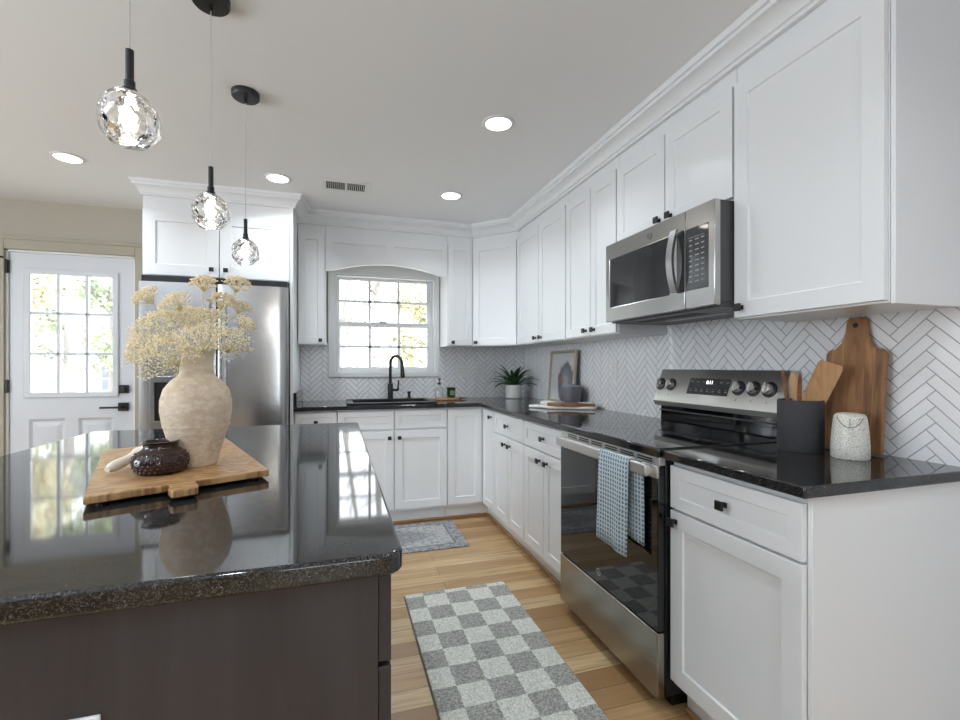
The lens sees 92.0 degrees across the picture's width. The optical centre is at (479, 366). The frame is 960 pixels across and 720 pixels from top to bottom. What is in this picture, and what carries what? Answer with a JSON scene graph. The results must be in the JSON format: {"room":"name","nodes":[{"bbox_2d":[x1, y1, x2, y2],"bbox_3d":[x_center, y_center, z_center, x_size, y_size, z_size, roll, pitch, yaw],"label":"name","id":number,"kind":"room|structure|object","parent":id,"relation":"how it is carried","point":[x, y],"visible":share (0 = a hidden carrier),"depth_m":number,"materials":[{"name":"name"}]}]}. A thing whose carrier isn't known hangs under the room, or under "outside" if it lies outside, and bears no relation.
{"room":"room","nodes":[
{"label":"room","id":0,"kind":"room"},
{"bbox_2d":[0,198,523,454],"bbox_3d":[-2.460,0.007,3.631,6.300,2.390,0.158,0,0,-17],"label":"wall","id":1,"kind":"structure","parent":0,"point":[316,385],"depth_m":3.89,"materials":[{"name":"tile"}]},
{"bbox_2d":[0,235,142,455],"bbox_3d":[-3.001,0.139,3.434,0.990,2.125,0.196,0,0,-17],"label":"door","id":2,"kind":"structure","parent":1,"relation":"in","point":[33,420],"depth_m":3.37,"materials":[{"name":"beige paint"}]},
{"bbox_2d":[298,223,325,345],"bbox_3d":[-1.339,-0.634,3.709,0.200,0.928,0.343,0,0,-17],"label":"upper cabinet","id":3,"kind":"object","parent":1,"relation":"attached to","point":[311,238],"visible":1,"depth_m":3.58,"materials":[{"name":"white paint"}]},
{"bbox_2d":[326,226,446,277],"bbox_3d":[-0.741,-0.921,3.761,0.969,0.355,0.024,0,0,-17],"label":"window valance","id":4,"kind":"object","parent":3,"relation":"attached to","point":[346,247],"visible":1,"depth_m":3.74,"materials":[{"name":"white paint"}]},
{"bbox_2d":[328,265,438,377],"bbox_3d":[-0.842,-0.411,4.103,0.954,1.014,0.142,0,0,-17],"label":"window","id":5,"kind":"structure","parent":1,"relation":"in","point":[373,273],"depth_m":4.07,"materials":[{"name":"white paint"}]},
{"bbox_2d":[440,236,471,347],"bbox_3d":[-0.208,-0.634,4.056,0.219,0.928,0.343,0,0,-17],"label":"upper cabinet","id":6,"kind":"object","parent":1,"relation":"attached to","point":[456,289],"visible":0.99,"depth_m":3.93,"materials":[{"name":"white paint"}]},
{"bbox_2d":[456,364,467,376],"bbox_3d":[-0.164,0.040,4.245,0.115,0.117,0.009,0,0,-17],"label":"wall outlet","id":7,"kind":"object","parent":1,"relation":"attached to","point":[461,369],"visible":1,"depth_m":4.24,"materials":[{"name":"white plastic"}]},
{"bbox_2d":[128,0,826,237],"bbox_3d":[-0.203,-1.142,2.918,4.486,0.092,1.983,0,0,29],"label":"trim","id":8,"kind":"structure","parent":1,"relation":"attached to","point":[765,21],"depth_m":2.45,"materials":[{"name":"white paint"}]},
{"bbox_2d":[475,365,482,376],"bbox_3d":[-0.006,0.044,4.294,0.075,0.117,0.009,0,0,-17],"label":"wall outlet","id":9,"kind":"object","parent":1,"relation":"attached to","point":[478,368],"visible":1,"depth_m":4.29,"materials":[{"name":"white plastic"}]},
{"bbox_2d":[464,231,543,347],"bbox_3d":[0.221,-0.634,4.051,0.607,0.928,0.603,0,0,-17],"label":"upper cabinet","id":10,"kind":"object","parent":1,"relation":"attached to","point":[494,257],"visible":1,"depth_m":3.86,"materials":[{"name":"white paint"}]},
{"bbox_2d":[0,0,757,223],"bbox_3d":[-1.268,-1.248,-0.262,6.300,0.120,8.300,0,0,-17],"label":"ceiling","id":11,"kind":"structure","parent":0,"point":[395,97],"depth_m":2.00,"materials":[{"name":"white paint"}]},
{"bbox_2d":[49,151,85,163],"bbox_3d":[-2.341,-1.182,2.633,0.160,0.011,0.160,0,0,-17],"label":"recessed light","id":12,"kind":"object","parent":11,"relation":"in","point":[67,157],"visible":1,"depth_m":2.62,"materials":[{"name":"white plastic"}]},
{"bbox_2d":[95,0,161,150],"bbox_3d":[-0.730,-0.821,0.965,0.113,0.735,0.115,0,0,-17],"label":"pendant light","id":13,"kind":"object","parent":11,"relation":"hanging from","point":[125,117],"visible":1,"depth_m":0.94,"materials":[{"name":"clear glass"}]},
{"bbox_2d":[122,48,136,90],"bbox_3d":[-0.729,-0.611,0.964,0.026,0.093,0.026,0,0,28],"label":"socket","id":14,"kind":"object","parent":13,"relation":"attached to","point":[129,83],"depth_m":0.96,"materials":[{"name":"black metal"}]},
{"bbox_2d":[191,0,230,229],"bbox_3d":[-0.867,-0.812,1.493,0.113,0.751,0.115,0,0,-17],"label":"pendant light","id":15,"kind":"object","parent":11,"relation":"hanging from","point":[209,211],"visible":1,"depth_m":1.48,"materials":[{"name":"clear glass"}]},
{"bbox_2d":[206,166,215,193],"bbox_3d":[-0.866,-0.595,1.492,0.026,0.093,0.026,0,0,28],"label":"socket","id":16,"kind":"object","parent":15,"relation":"attached to","point":[210,188],"depth_m":1.49,"materials":[{"name":"black metal"}]},
{"bbox_2d":[231,85,259,264],"bbox_3d":[-1.020,-0.811,2.015,0.113,0.753,0.115,0,0,-17],"label":"pendant light","id":17,"kind":"object","parent":11,"relation":"hanging from","point":[244,251],"visible":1,"depth_m":1.99,"materials":[{"name":"clear glass"}]},
{"bbox_2d":[242,219,248,238],"bbox_3d":[-1.019,-0.593,2.014,0.026,0.093,0.026,0,0,28],"label":"socket","id":18,"kind":"object","parent":17,"relation":"attached to","point":[245,235],"depth_m":2.01,"materials":[{"name":"black metal"}]},
{"bbox_2d":[264,172,291,182],"bbox_3d":[-1.273,-1.182,2.919,0.160,0.011,0.160,0,0,-17],"label":"recessed light","id":19,"kind":"object","parent":11,"relation":"in","point":[273,177],"visible":1,"depth_m":2.90,"materials":[{"name":"white plastic"}]},
{"bbox_2d":[322,178,369,193],"bbox_3d":[-0.885,-1.184,3.055,0.295,0.008,0.180,0,0,-17],"label":"ceiling vent","id":20,"kind":"object","parent":11,"relation":"in","point":[331,184],"visible":1,"depth_m":3.05,"materials":[{"name":"white plastic"}]},
{"bbox_2d":[440,191,462,199],"bbox_3d":[-0.201,-1.182,3.217,0.160,0.011,0.160,0,0,-17],"label":"recessed light","id":21,"kind":"object","parent":11,"relation":"in","point":[448,195],"visible":1,"depth_m":3.20,"materials":[{"name":"white plastic"}]},
{"bbox_2d":[482,114,514,131],"bbox_3d":[0.090,-1.182,2.261,0.160,0.011,0.160,0,0,-17],"label":"recessed light","id":22,"kind":"object","parent":11,"relation":"in","point":[496,122],"visible":1,"depth_m":2.25,"materials":[{"name":"white plastic"}]},
{"bbox_2d":[390,515,691,719],"bbox_3d":[-1.268,1.252,-0.262,6.300,0.100,8.300,0,0,-17],"label":"floor","id":23,"kind":"structure","parent":0,"point":[492,556],"depth_m":2.16,"materials":[{"name":"brown wood"}]},
{"bbox_2d":[0,574,390,719],"bbox_3d":[-0.780,0.762,1.417,0.877,0.879,1.695,0,0,-17],"label":"kitchen island","id":24,"kind":"object","parent":23,"relation":"on","point":[319,651],"visible":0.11,"depth_m":0.66,"materials":[{"name":"brown wood"}]},
{"bbox_2d":[70,714,100,719],"bbox_3d":[-0.537,0.519,0.600,0.075,0.117,0.009,0,0,-17],"label":"wall outlet","id":25,"kind":"object","parent":24,"relation":"attached to","point":[98,716],"visible":1,"depth_m":0.61,"materials":[{"name":"white plastic"}]},
{"bbox_2d":[0,422,401,625],"bbox_3d":[-0.914,0.305,1.385,1.133,0.034,1.747,0,0,-17],"label":"island countertop","id":26,"kind":"structure","parent":24,"relation":"on","point":[320,514],"depth_m":0.81,"materials":[{"name":"black stone"}]},
{"bbox_2d":[83,438,268,504],"bbox_3d":[-0.849,0.275,1.296,0.359,0.024,0.753,0,0,-37],"label":"wooden board","id":27,"kind":"object","parent":26,"relation":"on","point":[232,464],"visible":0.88,"depth_m":1.11,"materials":[{"name":"brown wood"}]},
{"bbox_2d":[104,446,142,472],"bbox_3d":[-0.891,0.235,1.188,0.051,0.049,0.148,0,0,3],"label":"ceramic spoon","id":28,"kind":"object","parent":27,"relation":"on","point":[119,463],"visible":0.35,"depth_m":1.15,"materials":[{"name":"beige ceramic"}]},
{"bbox_2d":[130,438,189,475],"bbox_3d":[-0.792,0.223,1.149,0.124,0.078,0.123,0,0,-17],"label":"jar","id":29,"kind":"object","parent":27,"relation":"on","point":[157,457],"visible":1,"depth_m":1.11,"materials":[{"name":"brown ceramic"}]},
{"bbox_2d":[159,346,231,467],"bbox_3d":[-0.758,0.105,1.241,0.168,0.316,0.168,0,0,-17],"label":"clay vase","id":30,"kind":"object","parent":27,"relation":"on","point":[195,407],"visible":0.84,"depth_m":1.19,"materials":[{"name":"beige ceramic"}]},
{"bbox_2d":[123,329,171,368],"bbox_3d":[-0.830,0.009,1.188,0.166,0.207,0.082,0,0,-9],"label":"dried flower","id":31,"kind":"object","parent":30,"relation":"in","point":[129,348],"visible":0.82,"depth_m":1.17,"materials":[{"name":"beige plant"}]},
{"bbox_2d":[127,305,188,346],"bbox_3d":[-0.839,-0.025,1.209,0.156,0.276,0.124,0,0,-17],"label":"dried flower","id":32,"kind":"object","parent":30,"relation":"in","point":[151,316],"visible":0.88,"depth_m":1.20,"materials":[{"name":"beige plant"}]},
{"bbox_2d":[131,285,187,342],"bbox_3d":[-0.838,-0.053,1.236,0.189,0.332,0.061,0,0,4],"label":"dried flower","id":33,"kind":"object","parent":30,"relation":"in","point":[143,290],"visible":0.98,"depth_m":1.23,"materials":[{"name":"beige plant"}]},
{"bbox_2d":[132,329,190,380],"bbox_3d":[-0.763,0.010,1.162,0.168,0.206,0.120,0,0,-45],"label":"dried flower","id":34,"kind":"object","parent":30,"relation":"in","point":[174,363],"visible":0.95,"depth_m":1.13,"materials":[{"name":"beige plant"}]},
{"bbox_2d":[157,291,196,342],"bbox_3d":[-0.791,-0.043,1.207,0.088,0.311,0.069,0,0,7],"label":"dried flower","id":35,"kind":"object","parent":30,"relation":"in","point":[174,296],"visible":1,"depth_m":1.20,"materials":[{"name":"beige plant"}]},
{"bbox_2d":[164,305,207,343],"bbox_3d":[-0.817,-0.030,1.279,0.112,0.286,0.114,0,0,-17],"label":"dried flower","id":36,"kind":"object","parent":30,"relation":"in","point":[190,307],"visible":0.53,"depth_m":1.27,"materials":[{"name":"beige plant"}]},
{"bbox_2d":[169,322,227,361],"bbox_3d":[-0.715,-0.001,1.161,0.155,0.227,0.117,0,0,26],"label":"dried flower","id":37,"kind":"object","parent":30,"relation":"in","point":[201,351],"visible":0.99,"depth_m":1.14,"materials":[{"name":"beige plant"}]},
{"bbox_2d":[188,274,217,345],"bbox_3d":[-0.754,-0.070,1.260,0.070,0.366,0.060,0,0,-43],"label":"dried flower","id":38,"kind":"object","parent":30,"relation":"in","point":[203,287],"visible":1,"depth_m":1.26,"materials":[{"name":"beige plant"}]},
{"bbox_2d":[185,307,229,344],"bbox_3d":[-0.746,-0.025,1.266,0.108,0.276,0.099,0,0,-17],"label":"dried flower","id":39,"kind":"object","parent":30,"relation":"in","point":[195,317],"visible":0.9,"depth_m":1.25,"materials":[{"name":"beige plant"}]},
{"bbox_2d":[202,292,236,343],"bbox_3d":[-0.750,-0.051,1.308,0.070,0.329,0.126,0,0,28],"label":"dried flower","id":40,"kind":"object","parent":30,"relation":"in","point":[225,297],"visible":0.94,"depth_m":1.32,"materials":[{"name":"beige plant"}]},
{"bbox_2d":[202,275,251,345],"bbox_3d":[-0.709,-0.073,1.285,0.141,0.372,0.064,0,0,-32],"label":"dried flower","id":41,"kind":"object","parent":30,"relation":"in","point":[233,279],"visible":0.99,"depth_m":1.30,"materials":[{"name":"beige plant"}]},
{"bbox_2d":[206,299,253,343],"bbox_3d":[-0.728,-0.045,1.325,0.060,0.314,0.186,0,0,16],"label":"dried flower","id":42,"kind":"object","parent":30,"relation":"in","point":[246,305],"visible":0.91,"depth_m":1.37,"materials":[{"name":"beige plant"}]},
{"bbox_2d":[210,325,253,361],"bbox_3d":[-0.682,0.002,1.218,0.149,0.222,0.087,0,0,-10],"label":"dried flower","id":43,"kind":"object","parent":30,"relation":"in","point":[227,349],"visible":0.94,"depth_m":1.22,"materials":[{"name":"beige plant"}]},
{"bbox_2d":[207,315,256,344],"bbox_3d":[-0.689,-0.016,1.270,0.146,0.258,0.054,0,0,-32],"label":"dried flower","id":44,"kind":"object","parent":30,"relation":"in","point":[244,319],"visible":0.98,"depth_m":1.28,"materials":[{"name":"beige plant"}]},
{"bbox_2d":[139,275,289,429],"bbox_3d":[-1.801,0.304,3.307,0.857,1.756,0.803,0,0,-17],"label":"refrigerator","id":45,"kind":"object","parent":23,"relation":"on","point":[258,383],"visible":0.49,"depth_m":3.04,"materials":[{"name":"grey metal"}]},
{"bbox_2d":[143,195,299,424],"bbox_3d":[-1.818,0.052,3.387,0.896,2.300,0.692,0,0,-17],"label":"tall cabinet","id":46,"kind":"object","parent":23,"relation":"on","point":[174,244],"visible":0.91,"depth_m":3.10,"materials":[{"name":"white paint"}]},
{"bbox_2d":[294,411,336,423],"bbox_3d":[-1.255,0.761,3.579,0.287,0.882,0.631,0,0,-17],"label":"base cabinet","id":47,"kind":"object","parent":23,"relation":"on","point":[302,417],"visible":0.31,"depth_m":3.31,"materials":[{"name":"white paint"}]},
{"bbox_2d":[293,389,660,428],"bbox_3d":[-0.234,0.253,3.164,2.000,0.130,2.035,0,0,-17],"label":"countertop","id":48,"kind":"structure","parent":47,"relation":"on","point":[519,408],"depth_m":3.27,"materials":[{"name":"black stone"}]},
{"bbox_2d":[346,398,437,404],"bbox_3d":[-0.726,0.379,3.749,0.685,0.206,0.465,0,0,-17],"label":"sink","id":49,"kind":"object","parent":48,"relation":"in","point":[383,400],"visible":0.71,"depth_m":3.84,"materials":[{"name":"black metal"}]},
{"bbox_2d":[353,400,425,402],"bbox_3d":[-0.719,0.384,3.733,0.614,0.194,0.364,0,0,-17],"label":"basin","id":50,"kind":"object","parent":49,"relation":"in","point":[354,401],"depth_m":3.87,"materials":[{"name":"black metal"}]},
{"bbox_2d":[387,355,404,398],"bbox_3d":[-0.702,0.089,3.919,0.184,0.373,0.070,0,0,29],"label":"faucet","id":51,"kind":"object","parent":48,"relation":"on","point":[402,373],"visible":1,"depth_m":3.93,"materials":[{"name":"black metal"}]},
{"bbox_2d":[432,397,466,399],"bbox_3d":[-0.259,0.279,3.968,0.315,0.024,0.150,0,0,-17],"label":"serving board","id":52,"kind":"object","parent":48,"relation":"on","point":[436,398],"visible":0.89,"depth_m":3.91,"materials":[{"name":"brown wood"}]},
{"bbox_2d":[435,378,443,396],"bbox_3d":[-0.346,0.185,3.940,0.072,0.168,0.076,0,0,-17],"label":"soap bottle","id":53,"kind":"object","parent":52,"relation":"on","point":[439,393],"visible":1,"depth_m":3.92,"materials":[{"name":"clear glass"}]},
{"bbox_2d":[447,387,455,397],"bbox_3d":[-0.247,0.225,3.971,0.076,0.088,0.078,0,0,-17],"label":"candle jar","id":54,"kind":"object","parent":52,"relation":"on","point":[451,391],"visible":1,"depth_m":3.94,"materials":[{"name":"green glass"}]},
{"bbox_2d":[490,365,540,398],"bbox_3d":[0.307,0.132,4.173,0.472,0.310,0.509,0,0,-17],"label":"potted plant","id":55,"kind":"object","parent":48,"relation":"on","point":[513,390],"visible":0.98,"depth_m":4.11,"materials":[{"name":"green plant"}]},
{"bbox_2d":[547,349,577,401],"bbox_3d":[0.633,0.080,3.577,0.050,0.405,0.420,0,0,-17],"label":"framed picture","id":56,"kind":"object","parent":48,"relation":"on","point":[563,363],"visible":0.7,"depth_m":3.60,"materials":[{"name":"beige"}]},
{"bbox_2d":[529,404,596,409],"bbox_3d":[0.568,0.278,3.192,0.460,0.018,0.200,0,0,15],"label":"serving tray","id":57,"kind":"object","parent":48,"relation":"on","point":[530,405],"visible":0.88,"depth_m":3.10,"materials":[{"name":"white stone"}]},
{"bbox_2d":[540,400,592,403],"bbox_3d":[0.609,0.256,3.268,0.360,0.025,0.052,0,0,15],"label":"folded napkin","id":58,"kind":"object","parent":57,"relation":"on","point":[544,401],"visible":0.47,"depth_m":3.29,"materials":[{"name":"grey fabric"}]},
{"bbox_2d":[547,402,594,406],"bbox_3d":[0.617,0.260,3.142,0.320,0.018,0.150,0,0,15],"label":"paddle board","id":59,"kind":"object","parent":57,"relation":"on","point":[564,404],"visible":1,"depth_m":3.10,"materials":[{"name":"brown wood"}]},
{"bbox_2d":[337,408,446,520],"bbox_3d":[-0.728,0.761,3.741,0.810,0.882,0.631,0,0,-17],"label":"base cabinet","id":60,"kind":"object","parent":23,"relation":"on","point":[407,448],"visible":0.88,"depth_m":3.51,"materials":[{"name":"white paint"}]},
{"bbox_2d":[394,520,469,553],"bbox_3d":[-0.563,1.197,3.219,0.877,0.008,0.535,0,0,-17],"label":"mat","id":61,"kind":"object","parent":23,"relation":"on","point":[437,535],"visible":0.54,"depth_m":3.25,"materials":[{"name":"grey fabric"}]},
{"bbox_2d":[445,407,503,526],"bbox_3d":[0.123,0.761,3.864,0.884,0.882,0.884,0,0,-17],"label":"base cabinet","id":62,"kind":"object","parent":23,"relation":"on","point":[470,430],"visible":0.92,"depth_m":3.62,"materials":[{"name":"white paint"}]},
{"bbox_2d":[393,512,560,587],"bbox_3d":[-0.412,1.192,2.831,1.459,0.020,1.493,0,0,-17],"label":"trim","id":63,"kind":"structure","parent":23,"relation":"on","point":[527,552],"depth_m":3.52,"materials":[{"name":"brown wood"}]},
{"bbox_2d":[404,581,608,719],"bbox_3d":[0.138,1.195,1.606,0.553,0.012,1.850,0,0,-17],"label":"runner rug","id":64,"kind":"object","parent":23,"relation":"on","point":[484,657],"visible":1,"depth_m":1.86,"materials":[{"name":"grey carpet"}]},
{"bbox_2d":[494,412,534,556],"bbox_3d":[0.462,0.761,3.206,0.631,0.882,0.567,0,0,-17],"label":"base cabinet","id":65,"kind":"object","parent":23,"relation":"on","point":[509,444],"visible":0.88,"depth_m":3.09,"materials":[{"name":"white paint"}]},
{"bbox_2d":[524,420,561,582],"bbox_3d":[0.628,0.761,2.662,0.631,0.882,0.564,0,0,-17],"label":"base cabinet","id":66,"kind":"object","parent":23,"relation":"on","point":[542,455],"visible":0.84,"depth_m":2.59,"materials":[{"name":"white paint"}]},
{"bbox_2d":[556,369,800,705],"bbox_3d":[0.793,0.609,2.030,0.692,1.185,0.741,0,0,-17],"label":"range","id":67,"kind":"object","parent":23,"relation":"on","point":[624,602],"visible":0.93,"depth_m":1.89,"materials":[{"name":"silver metal"}]},
{"bbox_2d":[596,449,644,557],"bbox_3d":[0.525,0.512,1.749,0.051,0.364,0.240,0,0,-17],"label":"dish towel","id":68,"kind":"object","parent":67,"relation":"hanging from","point":[620,495],"visible":0.95,"depth_m":1.72,"materials":[{"name":"blue fabric"}]},
{"bbox_2d":[560,419,776,457],"bbox_3d":[0.795,0.299,2.029,0.612,0.033,0.737,0,0,-17],"label":"cooktop","id":69,"kind":"object","parent":67,"relation":"in","point":[640,438],"depth_m":1.92,"materials":[{"name":"black glass"}]},
{"bbox_2d":[684,706,700,719],"bbox_3d":[0.785,1.192,1.386,0.016,0.020,0.475,0,0,-17],"label":"trim","id":70,"kind":"structure","parent":23,"relation":"on","point":[688,711],"depth_m":1.58,"materials":[{"name":"brown wood"}]},
{"bbox_2d":[667,462,959,719],"bbox_3d":[1.003,0.761,1.446,0.636,0.882,0.491,0,0,-17],"label":"base cabinet","id":71,"kind":"object","parent":23,"relation":"on","point":[783,606],"visible":0.89,"depth_m":1.24,"materials":[{"name":"white paint"}]},
{"bbox_2d":[663,443,959,498],"bbox_3d":[1.005,0.303,1.440,0.640,0.030,0.508,0,0,-17],"label":"countertop","id":72,"kind":"structure","parent":71,"relation":"on","point":[801,475],"depth_m":1.29,"materials":[{"name":"black stone"}]},
{"bbox_2d":[777,398,824,452],"bbox_3d":[1.102,0.201,1.595,0.136,0.172,0.136,0,0,-17],"label":"utensil crock","id":73,"kind":"object","parent":72,"relation":"on","point":[800,424],"visible":0.88,"depth_m":1.54,"materials":[{"name":"black ceramic"}]},
{"bbox_2d":[781,370,789,399],"bbox_3d":[1.081,0.144,1.621,0.046,0.263,0.010,0,0,31],"label":"wooden spoon","id":74,"kind":"object","parent":73,"relation":"in","point":[784,382],"visible":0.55,"depth_m":1.62,"materials":[{"name":"brown wood"}]},
{"bbox_2d":[789,372,797,400],"bbox_3d":[1.097,0.147,1.607,0.041,0.256,0.012,0,0,25],"label":"wooden spoon","id":75,"kind":"object","parent":73,"relation":"in","point":[793,381],"visible":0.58,"depth_m":1.61,"materials":[{"name":"brown wood"}]},
{"bbox_2d":[797,374,801,400],"bbox_3d":[1.089,0.150,1.581,0.014,0.251,0.057,0,0,31],"label":"wooden spoon","id":76,"kind":"object","parent":73,"relation":"in","point":[799,385],"visible":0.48,"depth_m":1.56,"materials":[{"name":"brown wood"}]},
{"bbox_2d":[802,360,842,403],"bbox_3d":[1.143,0.128,1.579,0.148,0.299,0.021,0,0,45],"label":"wooden turner","id":77,"kind":"object","parent":73,"relation":"in","point":[825,376],"visible":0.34,"depth_m":1.56,"materials":[{"name":"brown wood"}]},
{"bbox_2d":[830,412,870,460],"bbox_3d":[1.161,0.216,1.454,0.101,0.142,0.101,0,0,-17],"label":"ceramic canister","id":78,"kind":"object","parent":72,"relation":"on","point":[850,433],"visible":1,"depth_m":1.42,"materials":[{"name":"ceramic"}]},
{"bbox_2d":[825,317,888,454],"bbox_3d":[1.263,0.059,1.563,0.049,0.450,0.188,0,0,-17],"label":"cutting board","id":79,"kind":"object","parent":72,"relation":"on","point":[861,387],"visible":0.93,"depth_m":1.54,"materials":[{"name":"brown wood"}]},
{"bbox_2d":[561,384,581,402],"bbox_3d":[0.652,0.209,3.302,0.146,0.157,0.146,0,0,-17],"label":"canister","id":80,"kind":"object","parent":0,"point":[569,392],"visible":0.71,"depth_m":3.24,"materials":[{"name":"ceramic"}]},
{"bbox_3d":[1.672,0.007,0.638,0.150,2.390,8.000,0,0,-17],"label":"wall","id":81,"kind":"structure","parent":0,"visible":0},
{"bbox_2d":[617,68,736,241],"bbox_3d":[0.957,-0.856,2.099,0.343,0.485,0.743,0,0,-17],"label":"upper cabinet","id":82,"kind":"object","parent":81,"relation":"attached to","point":[685,163],"visible":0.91,"depth_m":1.96,"materials":[{"name":"white paint"}]},
{"bbox_2d":[606,198,733,324],"bbox_3d":[0.907,-0.413,2.072,0.429,0.395,0.716,0,0,-17],"label":"microwave","id":83,"kind":"object","parent":82,"relation":"attached to","point":[679,269],"visible":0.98,"depth_m":1.87,"materials":[{"name":"grey metal"}]},
{"bbox_2d":[689,233,703,282],"bbox_3d":[0.824,-0.410,1.765,0.001,0.174,0.082,0,0,-17],"label":"print","id":84,"kind":"object","parent":83,"relation":"attached to","point":[696,240],"depth_m":1.76,"materials":[{"name":"grey"}]},
{"bbox_2d":[524,307,959,466],"bbox_3d":[0.905,0.022,2.872,0.008,0.560,3.262,0,0,-17],"label":"wall","id":85,"kind":"structure","parent":81,"relation":"attached to","point":[922,420],"depth_m":1.77,"materials":[{"name":"tile"}]},
{"bbox_2d":[517,195,605,345],"bbox_3d":[0.559,-0.634,3.398,0.343,0.928,0.844,0,0,-17],"label":"upper cabinet","id":86,"kind":"object","parent":85,"relation":"attached to","point":[541,244],"visible":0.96,"depth_m":3.28,"materials":[{"name":"white paint"}]},
{"bbox_2d":[611,361,617,379],"bbox_3d":[0.863,0.027,2.980,0.009,0.117,0.075,0,0,-17],"label":"wall outlet","id":87,"kind":"object","parent":85,"relation":"attached to","point":[614,364],"visible":1,"depth_m":2.97,"materials":[{"name":"white plastic"}]},
{"bbox_2d":[566,156,666,339],"bbox_3d":[0.765,-0.634,2.724,0.343,0.928,0.559,0,0,-17],"label":"upper cabinet","id":88,"kind":"object","parent":85,"relation":"attached to","point":[591,208],"visible":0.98,"depth_m":2.66,"materials":[{"name":"white paint"}]},
{"bbox_2d":[733,0,959,321],"bbox_3d":[1.140,-0.632,1.498,0.343,0.932,0.507,0,0,-17],"label":"upper cabinet","id":89,"kind":"object","parent":85,"relation":"attached to","point":[847,122],"visible":1,"depth_m":1.31,"materials":[{"name":"white paint"}]},
{"label":"outside","id":90,"kind":"structure","parent":0,"visible":0},
{"bbox_2d":[33,389,50,392],"bbox_3d":[-6.178,2.027,26.032,60.000,0.150,44.840,0,0,-17],"label":"ground","id":91,"kind":"structure","parent":90,"point":[34,390],"depth_m":37.22,"materials":[{"name":"white"}]},
{"bbox_2d":[33,274,77,378],"bbox_3d":[-7.197,-0.518,6.904,2.253,4.963,1.863,0,0,-17],"label":"tree","id":92,"kind":"object","parent":91,"relation":"on","point":[44,290],"visible":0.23,"depth_m":7.11,"materials":[{"name":"grey plant"}]},
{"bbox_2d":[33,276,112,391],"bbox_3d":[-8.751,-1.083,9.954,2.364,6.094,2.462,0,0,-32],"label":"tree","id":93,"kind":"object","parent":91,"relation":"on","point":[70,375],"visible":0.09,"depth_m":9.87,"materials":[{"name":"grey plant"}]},
{"bbox_2d":[50,276,109,391],"bbox_3d":[-10.032,-1.123,16.925,6.900,6.150,6.800,0,0,-17],"label":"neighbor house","id":94,"kind":"structure","parent":91,"relation":"on","point":[100,384],"depth_m":13.35,"materials":[{"name":"white"}]},
{"bbox_2d":[73,276,112,391],"bbox_3d":[-9.803,-1.218,12.374,2.021,6.362,1.938,0,0,32],"label":"tree","id":95,"kind":"object","parent":91,"relation":"on","point":[96,291],"visible":0.2,"depth_m":12.22,"materials":[{"name":"grey plant"}]},
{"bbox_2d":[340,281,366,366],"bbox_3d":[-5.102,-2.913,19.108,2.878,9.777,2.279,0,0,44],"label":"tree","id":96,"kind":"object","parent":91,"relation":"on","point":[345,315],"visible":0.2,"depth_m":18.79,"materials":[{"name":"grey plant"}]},
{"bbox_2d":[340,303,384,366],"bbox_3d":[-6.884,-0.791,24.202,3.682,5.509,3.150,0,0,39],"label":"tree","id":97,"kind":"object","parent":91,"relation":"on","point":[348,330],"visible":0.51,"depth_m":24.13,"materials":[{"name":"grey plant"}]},
{"bbox_2d":[343,281,406,366],"bbox_3d":[-2.801,-2.397,12.957,2.273,8.722,2.723,0,0,-7],"label":"tree","id":98,"kind":"object","parent":91,"relation":"on","point":[376,291],"visible":0.27,"depth_m":12.79,"materials":[{"name":"grey plant"}]},
{"bbox_2d":[376,283,426,366],"bbox_3d":[-1.140,-0.420,10.606,2.216,4.768,2.224,0,0,7],"label":"tree","id":99,"kind":"object","parent":91,"relation":"on","point":[417,311],"visible":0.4,"depth_m":10.19,"materials":[{"name":"grey plant"}]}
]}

